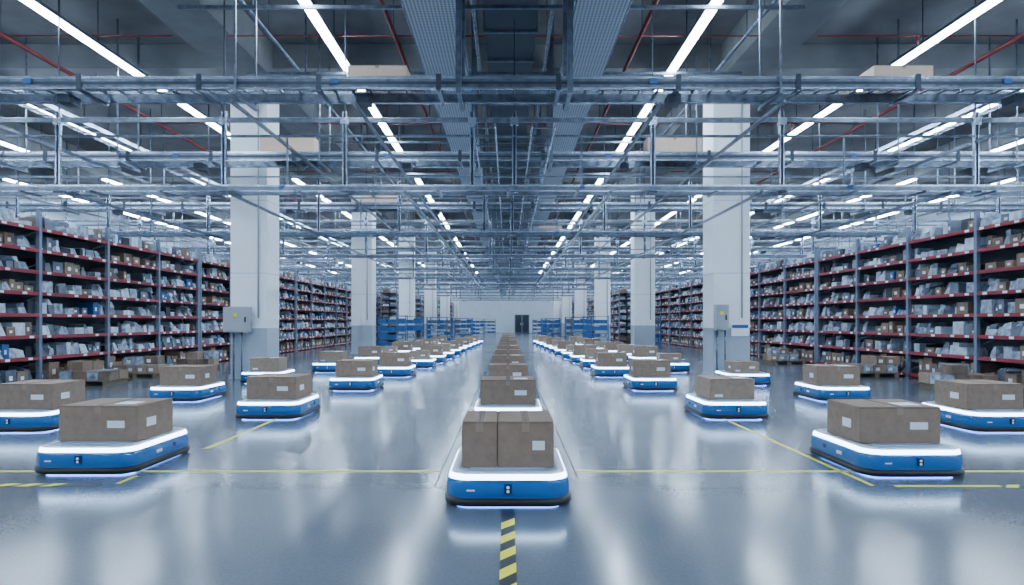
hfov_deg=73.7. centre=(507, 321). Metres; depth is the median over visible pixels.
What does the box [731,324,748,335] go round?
notice
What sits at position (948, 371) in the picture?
cardboard boxes
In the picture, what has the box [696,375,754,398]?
cardboard box
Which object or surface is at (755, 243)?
ceiling beam
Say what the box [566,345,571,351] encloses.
cardboard box
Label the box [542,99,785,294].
steel rail
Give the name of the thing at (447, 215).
ceiling beam
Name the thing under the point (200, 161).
frame
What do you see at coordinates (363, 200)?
cardboard box
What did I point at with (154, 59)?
ceiling beam
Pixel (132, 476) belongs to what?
tape
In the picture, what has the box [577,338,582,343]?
cardboard box
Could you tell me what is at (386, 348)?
cardboard box
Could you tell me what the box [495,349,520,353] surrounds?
cardboard box
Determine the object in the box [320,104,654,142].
strut
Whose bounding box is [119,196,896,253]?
frame
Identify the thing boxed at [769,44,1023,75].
ceiling beam
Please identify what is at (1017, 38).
pipe
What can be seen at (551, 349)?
robot
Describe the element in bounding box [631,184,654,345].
concrete column
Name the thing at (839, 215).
ceiling beam
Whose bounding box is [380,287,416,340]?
storage rack
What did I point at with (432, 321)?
shelf
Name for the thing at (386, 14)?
pipe
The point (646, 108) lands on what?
ceiling light
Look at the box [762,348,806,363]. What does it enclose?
cardboard boxes
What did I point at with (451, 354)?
robot
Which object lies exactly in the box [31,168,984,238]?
frame
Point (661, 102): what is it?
steel rail
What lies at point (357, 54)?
ceiling beam
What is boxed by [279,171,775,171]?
pipe
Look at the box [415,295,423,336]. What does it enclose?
storage rack
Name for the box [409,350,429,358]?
cardboard box
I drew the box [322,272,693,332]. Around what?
wall
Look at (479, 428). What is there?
cardboard box
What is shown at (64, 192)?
steel rail
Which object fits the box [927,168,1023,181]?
ceiling beam
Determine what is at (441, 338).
cardboard box
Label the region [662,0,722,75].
ceiling light
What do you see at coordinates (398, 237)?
frame
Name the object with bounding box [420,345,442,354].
cardboard box
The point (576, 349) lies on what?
cardboard box
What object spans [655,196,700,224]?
ceiling light
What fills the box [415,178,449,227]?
ceiling light
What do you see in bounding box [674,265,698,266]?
ceiling beam
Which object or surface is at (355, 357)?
robot
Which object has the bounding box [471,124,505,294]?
cable tray
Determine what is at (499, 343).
cardboard box
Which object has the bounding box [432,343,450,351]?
cardboard box
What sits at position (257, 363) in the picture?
cardboard box
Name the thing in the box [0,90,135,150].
ceiling light
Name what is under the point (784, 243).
ceiling light
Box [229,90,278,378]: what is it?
concrete column
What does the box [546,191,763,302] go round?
steel rail
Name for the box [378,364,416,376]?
robot
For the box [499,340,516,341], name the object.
cardboard box
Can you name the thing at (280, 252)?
support frame
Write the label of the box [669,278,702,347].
storage rack
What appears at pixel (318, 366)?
robot
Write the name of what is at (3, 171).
ceiling beam
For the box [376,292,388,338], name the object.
storage rack
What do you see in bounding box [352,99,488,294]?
steel rail
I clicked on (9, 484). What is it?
tape
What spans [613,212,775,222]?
ceiling beam
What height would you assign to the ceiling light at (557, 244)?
1.150 m
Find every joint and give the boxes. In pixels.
[434,352,494,486]
[519,347,581,486]
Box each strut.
[177,0,804,9]
[247,12,741,74]
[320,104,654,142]
[353,138,646,174]
[406,200,599,224]
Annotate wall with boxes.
[0,182,321,272]
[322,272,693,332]
[694,182,1023,272]
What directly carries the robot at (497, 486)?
on the floor
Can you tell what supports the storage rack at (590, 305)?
on the floor
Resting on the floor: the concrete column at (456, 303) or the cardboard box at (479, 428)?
the concrete column at (456, 303)
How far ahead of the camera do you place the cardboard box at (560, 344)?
28.69 m
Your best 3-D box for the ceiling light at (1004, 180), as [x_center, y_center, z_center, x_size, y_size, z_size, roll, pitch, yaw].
[20.450,-6.325,34.800,0.200,1.150,14.400,0,0,0]
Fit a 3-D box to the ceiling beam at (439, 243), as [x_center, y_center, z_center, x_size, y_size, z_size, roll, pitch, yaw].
[-0.275,-6.600,56.300,11.150,0.600,0.700,0,0,0]
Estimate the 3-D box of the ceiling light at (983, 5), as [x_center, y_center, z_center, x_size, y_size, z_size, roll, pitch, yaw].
[8.750,-6.325,11.950,0.200,1.150,8.900,0,0,0]
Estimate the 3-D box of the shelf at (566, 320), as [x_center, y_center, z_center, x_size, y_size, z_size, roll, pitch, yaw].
[4.600,0.525,46.000,1.500,1.750,0.600,0,0,0]
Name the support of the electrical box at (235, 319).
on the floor
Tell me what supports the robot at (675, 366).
on the floor
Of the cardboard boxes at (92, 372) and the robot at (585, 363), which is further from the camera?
the robot at (585, 363)
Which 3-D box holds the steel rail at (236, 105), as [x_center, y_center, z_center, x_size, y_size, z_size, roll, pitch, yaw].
[-4.300,-3.430,48.300,0.040,0.060,75.400,0,0,0]
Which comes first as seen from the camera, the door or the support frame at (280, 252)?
the support frame at (280, 252)
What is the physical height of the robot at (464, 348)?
0.262 m
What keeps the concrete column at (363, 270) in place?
on the floor
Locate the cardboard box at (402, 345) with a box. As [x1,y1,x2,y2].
[392,341,412,349]
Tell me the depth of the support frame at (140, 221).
25.98 m
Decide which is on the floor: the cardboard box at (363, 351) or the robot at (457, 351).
the robot at (457, 351)
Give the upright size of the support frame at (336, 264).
4.475 m
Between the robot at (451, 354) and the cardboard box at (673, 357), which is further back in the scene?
the robot at (451, 354)
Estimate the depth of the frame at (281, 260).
41.72 m
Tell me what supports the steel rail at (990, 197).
attached to the support frame at (976, 190)
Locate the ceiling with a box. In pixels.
[0,0,1023,263]
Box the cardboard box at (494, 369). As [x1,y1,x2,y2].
[488,363,527,375]
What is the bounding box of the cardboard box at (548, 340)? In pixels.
[546,338,561,344]
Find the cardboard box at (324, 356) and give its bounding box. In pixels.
[319,351,347,361]
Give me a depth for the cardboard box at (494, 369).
12.79 m
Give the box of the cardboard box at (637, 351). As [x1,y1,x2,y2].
[631,346,657,356]
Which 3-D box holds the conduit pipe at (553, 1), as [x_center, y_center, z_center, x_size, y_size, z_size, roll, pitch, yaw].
[0.800,-6.235,40.000,0.059,1.330,92.000,0,0,0]
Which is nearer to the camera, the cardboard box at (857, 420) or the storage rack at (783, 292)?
the cardboard box at (857, 420)
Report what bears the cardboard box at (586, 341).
on the robot
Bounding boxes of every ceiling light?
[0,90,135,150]
[0,139,32,150]
[2,169,178,227]
[20,0,148,75]
[101,170,229,224]
[158,90,229,138]
[190,178,299,227]
[292,178,350,217]
[298,0,350,75]
[358,90,403,150]
[380,223,396,245]
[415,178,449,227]
[556,237,564,245]
[568,168,603,227]
[615,90,661,150]
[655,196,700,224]
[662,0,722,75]
[750,168,830,212]
[761,90,861,150]
[773,237,809,245]
[774,170,916,227]
[839,168,1015,227]
[883,90,1023,150]
[887,0,1001,64]
[986,138,1023,150]
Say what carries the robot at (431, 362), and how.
on the floor
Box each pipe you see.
[0,0,421,272]
[8,35,1017,45]
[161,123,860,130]
[238,0,459,263]
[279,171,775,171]
[379,0,488,272]
[471,0,501,265]
[515,0,555,266]
[533,0,658,266]
[554,0,777,266]
[612,32,1023,263]
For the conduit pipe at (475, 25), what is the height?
1.350 m
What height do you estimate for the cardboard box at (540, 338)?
0.332 m
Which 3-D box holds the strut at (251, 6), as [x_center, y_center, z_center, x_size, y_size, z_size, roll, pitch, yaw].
[-0.300,-6.200,12.000,11.000,1.400,0.060,0,0,0]
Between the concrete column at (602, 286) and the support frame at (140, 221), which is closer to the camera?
the support frame at (140, 221)
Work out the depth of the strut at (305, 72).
15.17 m
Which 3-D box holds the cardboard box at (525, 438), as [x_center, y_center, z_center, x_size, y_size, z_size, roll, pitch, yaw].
[0.138,0.957,5.664,0.440,0.362,0.664,0,0,0]
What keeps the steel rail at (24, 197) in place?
attached to the frame at (460, 82)
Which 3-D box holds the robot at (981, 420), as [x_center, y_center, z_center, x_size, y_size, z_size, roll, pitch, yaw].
[6.350,1.269,9.235,0.980,0.262,1.312,0,0,0]
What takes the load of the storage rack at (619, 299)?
on the floor
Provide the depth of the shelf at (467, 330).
62.73 m
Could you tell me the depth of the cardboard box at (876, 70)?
10.95 m
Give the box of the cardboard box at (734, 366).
[724,360,758,372]
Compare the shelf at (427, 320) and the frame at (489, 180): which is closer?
the frame at (489, 180)
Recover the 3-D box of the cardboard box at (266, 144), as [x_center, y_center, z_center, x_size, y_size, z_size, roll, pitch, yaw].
[-5.100,-4.091,16.000,1.250,0.382,0.502,0,0,0]
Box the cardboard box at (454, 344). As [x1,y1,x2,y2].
[440,341,458,348]
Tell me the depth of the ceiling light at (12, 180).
32.62 m
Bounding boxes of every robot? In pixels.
[0,408,58,431]
[34,427,189,474]
[149,381,225,400]
[235,393,320,418]
[240,369,294,382]
[311,362,335,371]
[328,374,383,389]
[354,357,378,364]
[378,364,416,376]
[412,358,436,367]
[430,354,446,362]
[443,351,454,358]
[445,447,570,506]
[451,348,461,354]
[459,346,467,352]
[463,344,471,349]
[474,399,541,412]
[548,346,556,352]
[554,348,565,354]
[561,351,571,358]
[569,354,584,362]
[579,358,594,367]
[590,364,628,376]
[623,374,677,389]
[627,355,655,362]
[671,362,689,371]
[684,393,768,418]
[715,370,770,384]
[793,381,871,400]
[810,429,964,476]
[922,401,1023,431]
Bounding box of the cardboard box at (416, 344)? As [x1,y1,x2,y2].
[413,340,422,347]
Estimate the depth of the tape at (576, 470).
6.38 m
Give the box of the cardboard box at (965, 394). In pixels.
[935,380,1022,408]
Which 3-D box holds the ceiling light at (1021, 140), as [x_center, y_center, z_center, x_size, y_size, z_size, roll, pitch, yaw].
[16.450,-6.325,21.100,0.200,1.150,8.200,0,0,0]
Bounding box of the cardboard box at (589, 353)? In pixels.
[585,348,608,358]
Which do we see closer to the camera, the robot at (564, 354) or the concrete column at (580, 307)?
the robot at (564, 354)
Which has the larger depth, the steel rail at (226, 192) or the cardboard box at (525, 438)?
the steel rail at (226, 192)
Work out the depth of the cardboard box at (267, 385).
10.05 m
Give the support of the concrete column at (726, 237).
on the floor
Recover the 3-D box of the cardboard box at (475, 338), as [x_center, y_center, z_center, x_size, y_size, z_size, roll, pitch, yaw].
[-2.120,0.967,39.434,0.765,0.342,0.664,0,0,0]
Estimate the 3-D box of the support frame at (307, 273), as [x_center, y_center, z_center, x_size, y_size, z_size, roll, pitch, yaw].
[0.000,-4.662,39.000,45.000,4.475,0.600,0,0,0]
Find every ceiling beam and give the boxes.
[0,44,223,75]
[0,115,376,272]
[0,168,88,181]
[122,168,341,181]
[127,212,205,222]
[139,0,462,272]
[216,238,279,245]
[272,44,720,75]
[279,212,393,222]
[301,238,419,245]
[376,168,628,181]
[415,212,590,222]
[438,238,572,245]
[459,265,550,266]
[550,0,847,272]
[572,265,628,266]
[590,238,702,245]
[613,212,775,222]
[655,112,1023,272]
[657,168,893,181]
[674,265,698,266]
[750,238,799,245]
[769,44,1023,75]
[805,212,888,222]
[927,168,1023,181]
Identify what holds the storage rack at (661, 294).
on the floor
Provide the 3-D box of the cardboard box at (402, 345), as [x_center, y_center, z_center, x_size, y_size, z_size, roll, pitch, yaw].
[-4.310,0.967,27.934,0.765,0.342,0.664,0,0,0]
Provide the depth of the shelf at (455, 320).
56.73 m
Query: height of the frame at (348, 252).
3.340 m
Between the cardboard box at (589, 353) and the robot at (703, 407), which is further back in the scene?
the cardboard box at (589, 353)
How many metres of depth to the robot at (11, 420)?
8.62 m
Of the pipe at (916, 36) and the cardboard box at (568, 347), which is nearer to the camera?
the pipe at (916, 36)
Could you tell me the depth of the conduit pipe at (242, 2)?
14.86 m
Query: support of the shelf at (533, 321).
on the floor
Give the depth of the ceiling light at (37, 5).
13.91 m
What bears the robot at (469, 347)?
on the floor
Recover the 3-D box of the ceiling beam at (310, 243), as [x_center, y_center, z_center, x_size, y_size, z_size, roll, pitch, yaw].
[-11.950,-6.600,56.300,10.000,0.600,0.700,0,0,0]
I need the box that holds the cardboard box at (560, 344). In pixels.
[557,341,575,348]
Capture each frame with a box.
[0,0,1023,110]
[0,0,1023,197]
[0,19,1023,172]
[0,90,1023,237]
[0,109,1023,214]
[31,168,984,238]
[52,141,1020,258]
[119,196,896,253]
[142,182,881,271]
[166,201,849,279]
[180,212,835,263]
[215,224,800,285]
[224,224,791,271]
[280,252,671,293]
[282,238,702,289]
[296,237,702,276]
[320,252,696,282]
[330,252,685,296]
[334,252,669,282]
[347,263,668,298]
[376,263,667,287]
[385,263,630,300]
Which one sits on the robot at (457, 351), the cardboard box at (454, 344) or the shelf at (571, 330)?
the cardboard box at (454, 344)
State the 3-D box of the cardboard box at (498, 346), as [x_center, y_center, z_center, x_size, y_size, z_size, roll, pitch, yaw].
[0.000,0.967,23.334,0.765,0.342,0.664,0,0,0]
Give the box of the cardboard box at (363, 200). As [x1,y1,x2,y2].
[361,196,397,201]
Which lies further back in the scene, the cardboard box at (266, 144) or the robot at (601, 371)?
the robot at (601, 371)
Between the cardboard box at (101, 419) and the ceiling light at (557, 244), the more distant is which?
the ceiling light at (557, 244)
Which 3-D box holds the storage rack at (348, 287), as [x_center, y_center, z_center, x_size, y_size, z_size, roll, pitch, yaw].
[-10.600,-0.490,47.600,1.190,3.780,10.140,0,0,0]
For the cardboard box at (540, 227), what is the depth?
28.85 m
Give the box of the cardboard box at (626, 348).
[617,344,637,352]
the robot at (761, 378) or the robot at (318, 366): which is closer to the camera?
the robot at (761, 378)
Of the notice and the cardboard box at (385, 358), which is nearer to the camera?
the notice
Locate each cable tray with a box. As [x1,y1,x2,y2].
[14,90,397,272]
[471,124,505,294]
[511,124,555,294]
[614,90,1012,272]
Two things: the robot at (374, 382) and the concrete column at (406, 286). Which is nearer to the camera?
the robot at (374, 382)
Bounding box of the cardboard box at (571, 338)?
[569,336,582,341]
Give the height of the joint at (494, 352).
0.001 m
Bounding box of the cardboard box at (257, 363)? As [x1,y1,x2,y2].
[250,357,286,370]
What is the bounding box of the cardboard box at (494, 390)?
[480,376,535,404]
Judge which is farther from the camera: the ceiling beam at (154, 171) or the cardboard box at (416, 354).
the ceiling beam at (154, 171)
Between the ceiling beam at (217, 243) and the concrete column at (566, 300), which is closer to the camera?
the ceiling beam at (217, 243)
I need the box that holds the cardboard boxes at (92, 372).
[59,360,129,385]
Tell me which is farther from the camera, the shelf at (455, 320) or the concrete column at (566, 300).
the concrete column at (566, 300)
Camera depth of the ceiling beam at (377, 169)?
29.95 m
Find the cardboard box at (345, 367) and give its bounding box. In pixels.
[336,359,377,376]
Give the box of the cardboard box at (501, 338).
[500,338,515,339]
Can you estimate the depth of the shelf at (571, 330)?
50.22 m
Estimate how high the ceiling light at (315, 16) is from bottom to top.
1.150 m
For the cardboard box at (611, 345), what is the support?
on the robot
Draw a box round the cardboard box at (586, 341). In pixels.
[583,338,600,344]
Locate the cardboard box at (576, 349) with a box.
[572,345,595,354]
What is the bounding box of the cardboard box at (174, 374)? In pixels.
[160,365,216,384]
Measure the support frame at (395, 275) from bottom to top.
4.475 m
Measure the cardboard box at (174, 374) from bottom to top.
0.332 m
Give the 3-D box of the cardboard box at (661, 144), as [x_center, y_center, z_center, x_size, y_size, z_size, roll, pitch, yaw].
[3.850,-4.091,16.000,1.250,0.382,0.502,0,0,0]
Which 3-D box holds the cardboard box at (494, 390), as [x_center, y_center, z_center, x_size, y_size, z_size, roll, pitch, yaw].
[0.000,0.967,9.734,0.765,0.342,0.664,0,0,0]
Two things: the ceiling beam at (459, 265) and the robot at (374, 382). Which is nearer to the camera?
the robot at (374, 382)
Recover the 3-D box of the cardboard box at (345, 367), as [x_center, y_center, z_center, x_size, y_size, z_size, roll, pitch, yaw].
[-3.200,0.972,14.484,0.745,0.332,0.684,0,0,1]
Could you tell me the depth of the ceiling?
21.66 m
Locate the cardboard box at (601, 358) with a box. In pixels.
[595,352,626,365]
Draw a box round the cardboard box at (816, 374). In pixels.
[803,364,859,384]
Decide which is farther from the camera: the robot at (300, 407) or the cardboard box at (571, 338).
the cardboard box at (571, 338)
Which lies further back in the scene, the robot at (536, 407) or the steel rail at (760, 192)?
the steel rail at (760, 192)
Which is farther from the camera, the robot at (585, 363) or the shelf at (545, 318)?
the shelf at (545, 318)
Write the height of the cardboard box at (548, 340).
0.342 m
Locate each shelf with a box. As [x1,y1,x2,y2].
[377,315,407,345]
[396,316,423,340]
[426,317,447,337]
[430,317,451,340]
[452,318,468,336]
[454,318,472,337]
[470,319,484,334]
[483,319,495,333]
[532,319,544,334]
[541,318,558,337]
[545,318,560,335]
[565,317,587,340]
[570,317,591,337]
[582,316,608,341]
[655,316,660,346]
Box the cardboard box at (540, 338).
[538,336,550,341]
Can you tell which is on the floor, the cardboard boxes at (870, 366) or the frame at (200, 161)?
the cardboard boxes at (870, 366)
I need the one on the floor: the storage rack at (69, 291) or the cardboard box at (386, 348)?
the storage rack at (69, 291)
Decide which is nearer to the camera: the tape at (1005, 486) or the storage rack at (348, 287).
the tape at (1005, 486)
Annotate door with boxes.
[514,314,529,332]
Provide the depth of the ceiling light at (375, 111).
20.22 m
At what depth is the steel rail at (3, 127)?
14.88 m
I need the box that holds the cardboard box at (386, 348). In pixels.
[384,346,397,351]
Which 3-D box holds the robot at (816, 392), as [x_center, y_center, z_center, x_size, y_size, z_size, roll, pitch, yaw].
[5.950,1.269,12.585,0.980,0.262,1.312,0,0,0]
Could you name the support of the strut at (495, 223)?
attached to the ceiling
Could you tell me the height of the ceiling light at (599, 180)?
1.150 m
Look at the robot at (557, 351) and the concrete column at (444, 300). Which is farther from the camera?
the concrete column at (444, 300)
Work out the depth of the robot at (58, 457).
6.24 m
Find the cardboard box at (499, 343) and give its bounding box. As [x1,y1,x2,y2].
[498,342,517,344]
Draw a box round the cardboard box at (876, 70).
[860,65,932,75]
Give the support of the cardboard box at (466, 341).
on the robot at (469, 347)
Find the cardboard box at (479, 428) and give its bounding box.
[462,410,497,466]
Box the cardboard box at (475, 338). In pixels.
[464,336,477,341]
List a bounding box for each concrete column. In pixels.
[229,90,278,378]
[351,184,375,353]
[399,226,414,340]
[424,252,435,337]
[440,263,449,335]
[451,272,458,333]
[554,272,561,333]
[562,263,571,335]
[574,252,586,335]
[594,226,609,341]
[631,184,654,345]
[702,90,749,374]
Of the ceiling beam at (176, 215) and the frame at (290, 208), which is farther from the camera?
the ceiling beam at (176, 215)
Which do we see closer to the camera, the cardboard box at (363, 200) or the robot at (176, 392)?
the robot at (176, 392)
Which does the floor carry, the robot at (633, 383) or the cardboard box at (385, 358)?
the robot at (633, 383)
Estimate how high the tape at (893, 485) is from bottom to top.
0.002 m
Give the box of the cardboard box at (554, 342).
[552,340,566,346]
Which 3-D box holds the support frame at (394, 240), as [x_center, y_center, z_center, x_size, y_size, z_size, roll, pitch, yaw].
[0.000,-4.662,32.500,45.000,4.475,0.600,0,0,0]
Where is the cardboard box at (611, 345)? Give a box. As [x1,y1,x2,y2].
[603,341,623,349]
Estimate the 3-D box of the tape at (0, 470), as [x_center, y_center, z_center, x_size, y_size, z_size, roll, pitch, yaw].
[-6.320,1.399,6.400,11.360,0.002,0.060,0,0,0]
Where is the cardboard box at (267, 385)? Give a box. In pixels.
[247,373,310,398]
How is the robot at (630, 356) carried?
on the floor
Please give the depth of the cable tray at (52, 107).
19.03 m
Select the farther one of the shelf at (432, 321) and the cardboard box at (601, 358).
the shelf at (432, 321)
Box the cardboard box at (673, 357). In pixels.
[656,353,681,361]
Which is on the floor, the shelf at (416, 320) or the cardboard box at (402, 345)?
the shelf at (416, 320)
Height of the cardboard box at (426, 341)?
0.332 m
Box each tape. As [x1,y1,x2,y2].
[0,470,439,471]
[0,483,101,485]
[118,476,136,482]
[204,419,276,448]
[499,508,516,584]
[576,470,1023,471]
[724,419,874,485]
[893,485,1001,486]
[999,485,1023,487]
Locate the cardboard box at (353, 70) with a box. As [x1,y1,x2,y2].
[348,65,410,75]
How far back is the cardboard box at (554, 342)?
31.28 m
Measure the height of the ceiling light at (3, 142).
1.150 m
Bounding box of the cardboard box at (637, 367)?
[629,359,670,376]
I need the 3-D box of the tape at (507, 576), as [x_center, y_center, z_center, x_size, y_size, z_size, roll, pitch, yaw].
[0.000,1.399,3.060,0.094,0.002,4.120,0,0,0]
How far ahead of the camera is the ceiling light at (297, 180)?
28.90 m
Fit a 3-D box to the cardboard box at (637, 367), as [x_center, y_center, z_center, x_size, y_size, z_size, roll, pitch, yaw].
[3.000,0.967,14.484,0.765,0.342,0.664,0,0,2]
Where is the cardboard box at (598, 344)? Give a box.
[594,342,602,347]
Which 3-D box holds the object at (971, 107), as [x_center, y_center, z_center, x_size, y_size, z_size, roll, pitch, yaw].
[11.200,-5.050,41.000,0.630,0.100,90.000,0,0,0]
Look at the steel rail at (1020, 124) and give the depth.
14.86 m
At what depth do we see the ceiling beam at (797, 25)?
15.30 m
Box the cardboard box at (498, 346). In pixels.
[497,345,518,348]
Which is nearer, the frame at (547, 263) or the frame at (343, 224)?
the frame at (343, 224)
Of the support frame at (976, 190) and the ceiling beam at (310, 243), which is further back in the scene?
the ceiling beam at (310, 243)
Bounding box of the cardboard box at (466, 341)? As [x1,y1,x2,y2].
[454,338,469,344]
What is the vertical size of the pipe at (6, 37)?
1.049 m
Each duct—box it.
[400,0,494,272]
[483,0,538,272]
[521,0,632,272]
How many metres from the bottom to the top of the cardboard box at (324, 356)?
0.302 m
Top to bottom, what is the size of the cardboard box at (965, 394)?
0.332 m
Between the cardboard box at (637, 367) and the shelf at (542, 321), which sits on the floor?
the shelf at (542, 321)
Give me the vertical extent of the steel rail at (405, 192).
0.050 m
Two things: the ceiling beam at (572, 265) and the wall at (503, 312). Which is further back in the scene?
the wall at (503, 312)
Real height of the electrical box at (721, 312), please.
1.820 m
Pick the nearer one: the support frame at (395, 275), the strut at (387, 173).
the strut at (387, 173)
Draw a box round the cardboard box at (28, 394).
[0,379,84,408]
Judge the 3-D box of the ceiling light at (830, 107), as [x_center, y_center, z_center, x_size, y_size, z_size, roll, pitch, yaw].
[8.750,-6.325,21.100,0.200,1.150,8.200,0,0,0]
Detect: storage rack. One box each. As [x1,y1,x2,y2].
[0,208,199,382]
[181,249,296,360]
[181,278,183,348]
[284,272,346,350]
[338,284,377,343]
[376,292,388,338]
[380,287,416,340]
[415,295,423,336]
[437,300,453,333]
[572,301,574,329]
[587,296,593,332]
[610,287,630,341]
[655,284,677,343]
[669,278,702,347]
[750,249,834,363]
[816,210,1023,390]
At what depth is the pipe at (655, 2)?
15.26 m
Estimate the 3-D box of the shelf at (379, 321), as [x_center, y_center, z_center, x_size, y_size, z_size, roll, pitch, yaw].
[-6.000,0.525,35.500,1.500,1.750,0.600,0,0,0]
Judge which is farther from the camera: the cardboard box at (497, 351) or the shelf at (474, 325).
the shelf at (474, 325)
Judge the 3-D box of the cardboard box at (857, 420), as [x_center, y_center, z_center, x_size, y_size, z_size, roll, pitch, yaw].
[3.680,0.967,6.734,0.765,0.342,0.664,0,0,0]
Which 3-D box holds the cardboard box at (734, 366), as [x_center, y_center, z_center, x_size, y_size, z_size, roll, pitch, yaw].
[5.350,1.017,15.634,0.605,0.242,0.604,0,0,0]
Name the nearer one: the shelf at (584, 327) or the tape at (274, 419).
the tape at (274, 419)
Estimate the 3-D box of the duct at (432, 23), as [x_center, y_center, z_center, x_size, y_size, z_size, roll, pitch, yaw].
[-1.280,-5.250,41.000,0.930,0.100,90.000,0,0,0]
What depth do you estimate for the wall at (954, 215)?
39.91 m
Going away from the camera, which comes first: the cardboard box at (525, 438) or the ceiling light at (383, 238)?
the cardboard box at (525, 438)
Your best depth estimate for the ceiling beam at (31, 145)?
27.82 m
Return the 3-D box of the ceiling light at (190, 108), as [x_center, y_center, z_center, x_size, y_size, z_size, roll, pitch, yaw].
[-8.650,-6.325,21.100,0.200,1.150,8.200,0,0,0]
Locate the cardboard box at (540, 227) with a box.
[539,224,561,228]
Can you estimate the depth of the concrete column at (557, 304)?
81.86 m
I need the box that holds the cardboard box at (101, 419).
[59,398,172,440]
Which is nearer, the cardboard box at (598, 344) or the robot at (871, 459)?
the robot at (871, 459)
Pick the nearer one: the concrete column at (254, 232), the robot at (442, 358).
the concrete column at (254, 232)
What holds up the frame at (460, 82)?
hanging from the ceiling
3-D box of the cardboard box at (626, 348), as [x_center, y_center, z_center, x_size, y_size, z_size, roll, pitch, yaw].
[4.430,0.987,25.334,0.660,0.302,0.704,0,0,0]
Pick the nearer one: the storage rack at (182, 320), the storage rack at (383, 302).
the storage rack at (182, 320)
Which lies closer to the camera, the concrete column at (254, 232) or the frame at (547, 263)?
the concrete column at (254, 232)
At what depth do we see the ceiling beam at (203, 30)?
15.51 m
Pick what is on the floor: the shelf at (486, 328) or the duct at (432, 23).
the shelf at (486, 328)
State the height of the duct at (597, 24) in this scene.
0.100 m
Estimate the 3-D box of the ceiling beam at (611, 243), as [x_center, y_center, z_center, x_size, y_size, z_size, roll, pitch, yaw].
[11.675,-6.600,56.300,10.550,0.600,0.700,0,0,0]
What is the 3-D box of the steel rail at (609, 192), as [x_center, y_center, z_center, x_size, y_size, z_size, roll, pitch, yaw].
[1.900,-2.400,48.300,0.040,0.050,71.400,0,0,0]
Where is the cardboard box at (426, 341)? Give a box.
[416,338,432,344]
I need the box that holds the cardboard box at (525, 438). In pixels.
[498,410,553,466]
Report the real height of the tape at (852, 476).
0.002 m
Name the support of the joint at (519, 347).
on the floor
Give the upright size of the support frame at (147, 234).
4.475 m
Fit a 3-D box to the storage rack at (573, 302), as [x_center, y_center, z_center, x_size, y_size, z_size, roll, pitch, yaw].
[7.000,-0.490,78.000,1.190,3.780,10.140,0,0,0]
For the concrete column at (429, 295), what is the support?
on the floor
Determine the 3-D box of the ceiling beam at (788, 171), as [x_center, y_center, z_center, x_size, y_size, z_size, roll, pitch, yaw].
[11.675,-6.600,30.300,10.550,0.600,0.700,0,0,0]
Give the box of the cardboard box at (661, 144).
[644,138,701,150]
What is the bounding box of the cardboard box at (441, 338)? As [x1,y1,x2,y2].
[432,336,446,341]
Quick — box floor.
[0,333,1023,584]
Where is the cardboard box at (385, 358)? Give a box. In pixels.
[379,352,411,365]
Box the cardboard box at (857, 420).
[827,399,939,442]
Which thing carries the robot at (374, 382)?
on the floor
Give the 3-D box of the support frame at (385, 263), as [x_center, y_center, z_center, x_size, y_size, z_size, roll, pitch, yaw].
[0.000,-4.662,78.000,45.000,4.475,0.600,0,0,0]
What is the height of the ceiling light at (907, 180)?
1.150 m
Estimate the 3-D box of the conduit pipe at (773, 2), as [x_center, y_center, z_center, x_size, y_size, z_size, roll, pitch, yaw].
[4.900,-6.380,40.000,0.079,1.040,92.000,0,0,0]
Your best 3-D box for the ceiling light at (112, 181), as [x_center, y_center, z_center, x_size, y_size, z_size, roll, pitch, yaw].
[-16.350,-6.325,34.800,0.200,1.150,14.400,0,0,0]
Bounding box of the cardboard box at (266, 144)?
[260,138,318,150]
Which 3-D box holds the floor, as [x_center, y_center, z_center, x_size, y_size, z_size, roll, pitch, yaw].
[0.000,1.500,39.500,48.000,0.200,97.000,0,0,0]
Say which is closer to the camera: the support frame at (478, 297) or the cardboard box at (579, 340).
the cardboard box at (579, 340)
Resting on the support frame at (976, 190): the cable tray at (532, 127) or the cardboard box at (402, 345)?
the cable tray at (532, 127)
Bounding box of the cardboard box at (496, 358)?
[492,354,523,362]
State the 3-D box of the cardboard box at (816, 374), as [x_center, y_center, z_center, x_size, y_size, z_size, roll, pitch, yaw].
[5.950,0.967,12.584,0.765,0.342,0.664,0,0,2]
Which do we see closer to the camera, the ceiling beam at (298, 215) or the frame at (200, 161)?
the frame at (200, 161)
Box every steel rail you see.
[0,124,436,294]
[16,196,350,281]
[63,191,418,295]
[225,191,465,302]
[230,99,473,294]
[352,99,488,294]
[404,191,492,302]
[523,191,611,302]
[527,99,663,294]
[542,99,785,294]
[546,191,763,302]
[587,121,1023,291]
[611,191,952,291]
[661,196,999,282]
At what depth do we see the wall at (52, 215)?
40.21 m
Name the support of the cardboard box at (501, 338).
on the robot
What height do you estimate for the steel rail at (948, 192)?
0.050 m
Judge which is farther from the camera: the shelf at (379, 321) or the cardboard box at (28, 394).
the shelf at (379, 321)
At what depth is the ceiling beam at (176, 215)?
42.95 m
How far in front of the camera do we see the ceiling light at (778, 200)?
28.76 m
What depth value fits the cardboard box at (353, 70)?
10.95 m
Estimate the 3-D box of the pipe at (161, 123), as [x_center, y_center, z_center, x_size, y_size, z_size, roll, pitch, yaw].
[0.100,-5.859,20.500,21.000,0.218,0.039,0,0,0]
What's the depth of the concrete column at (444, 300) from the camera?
68.85 m
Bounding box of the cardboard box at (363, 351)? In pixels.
[358,346,383,356]
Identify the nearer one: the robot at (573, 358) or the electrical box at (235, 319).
the electrical box at (235, 319)

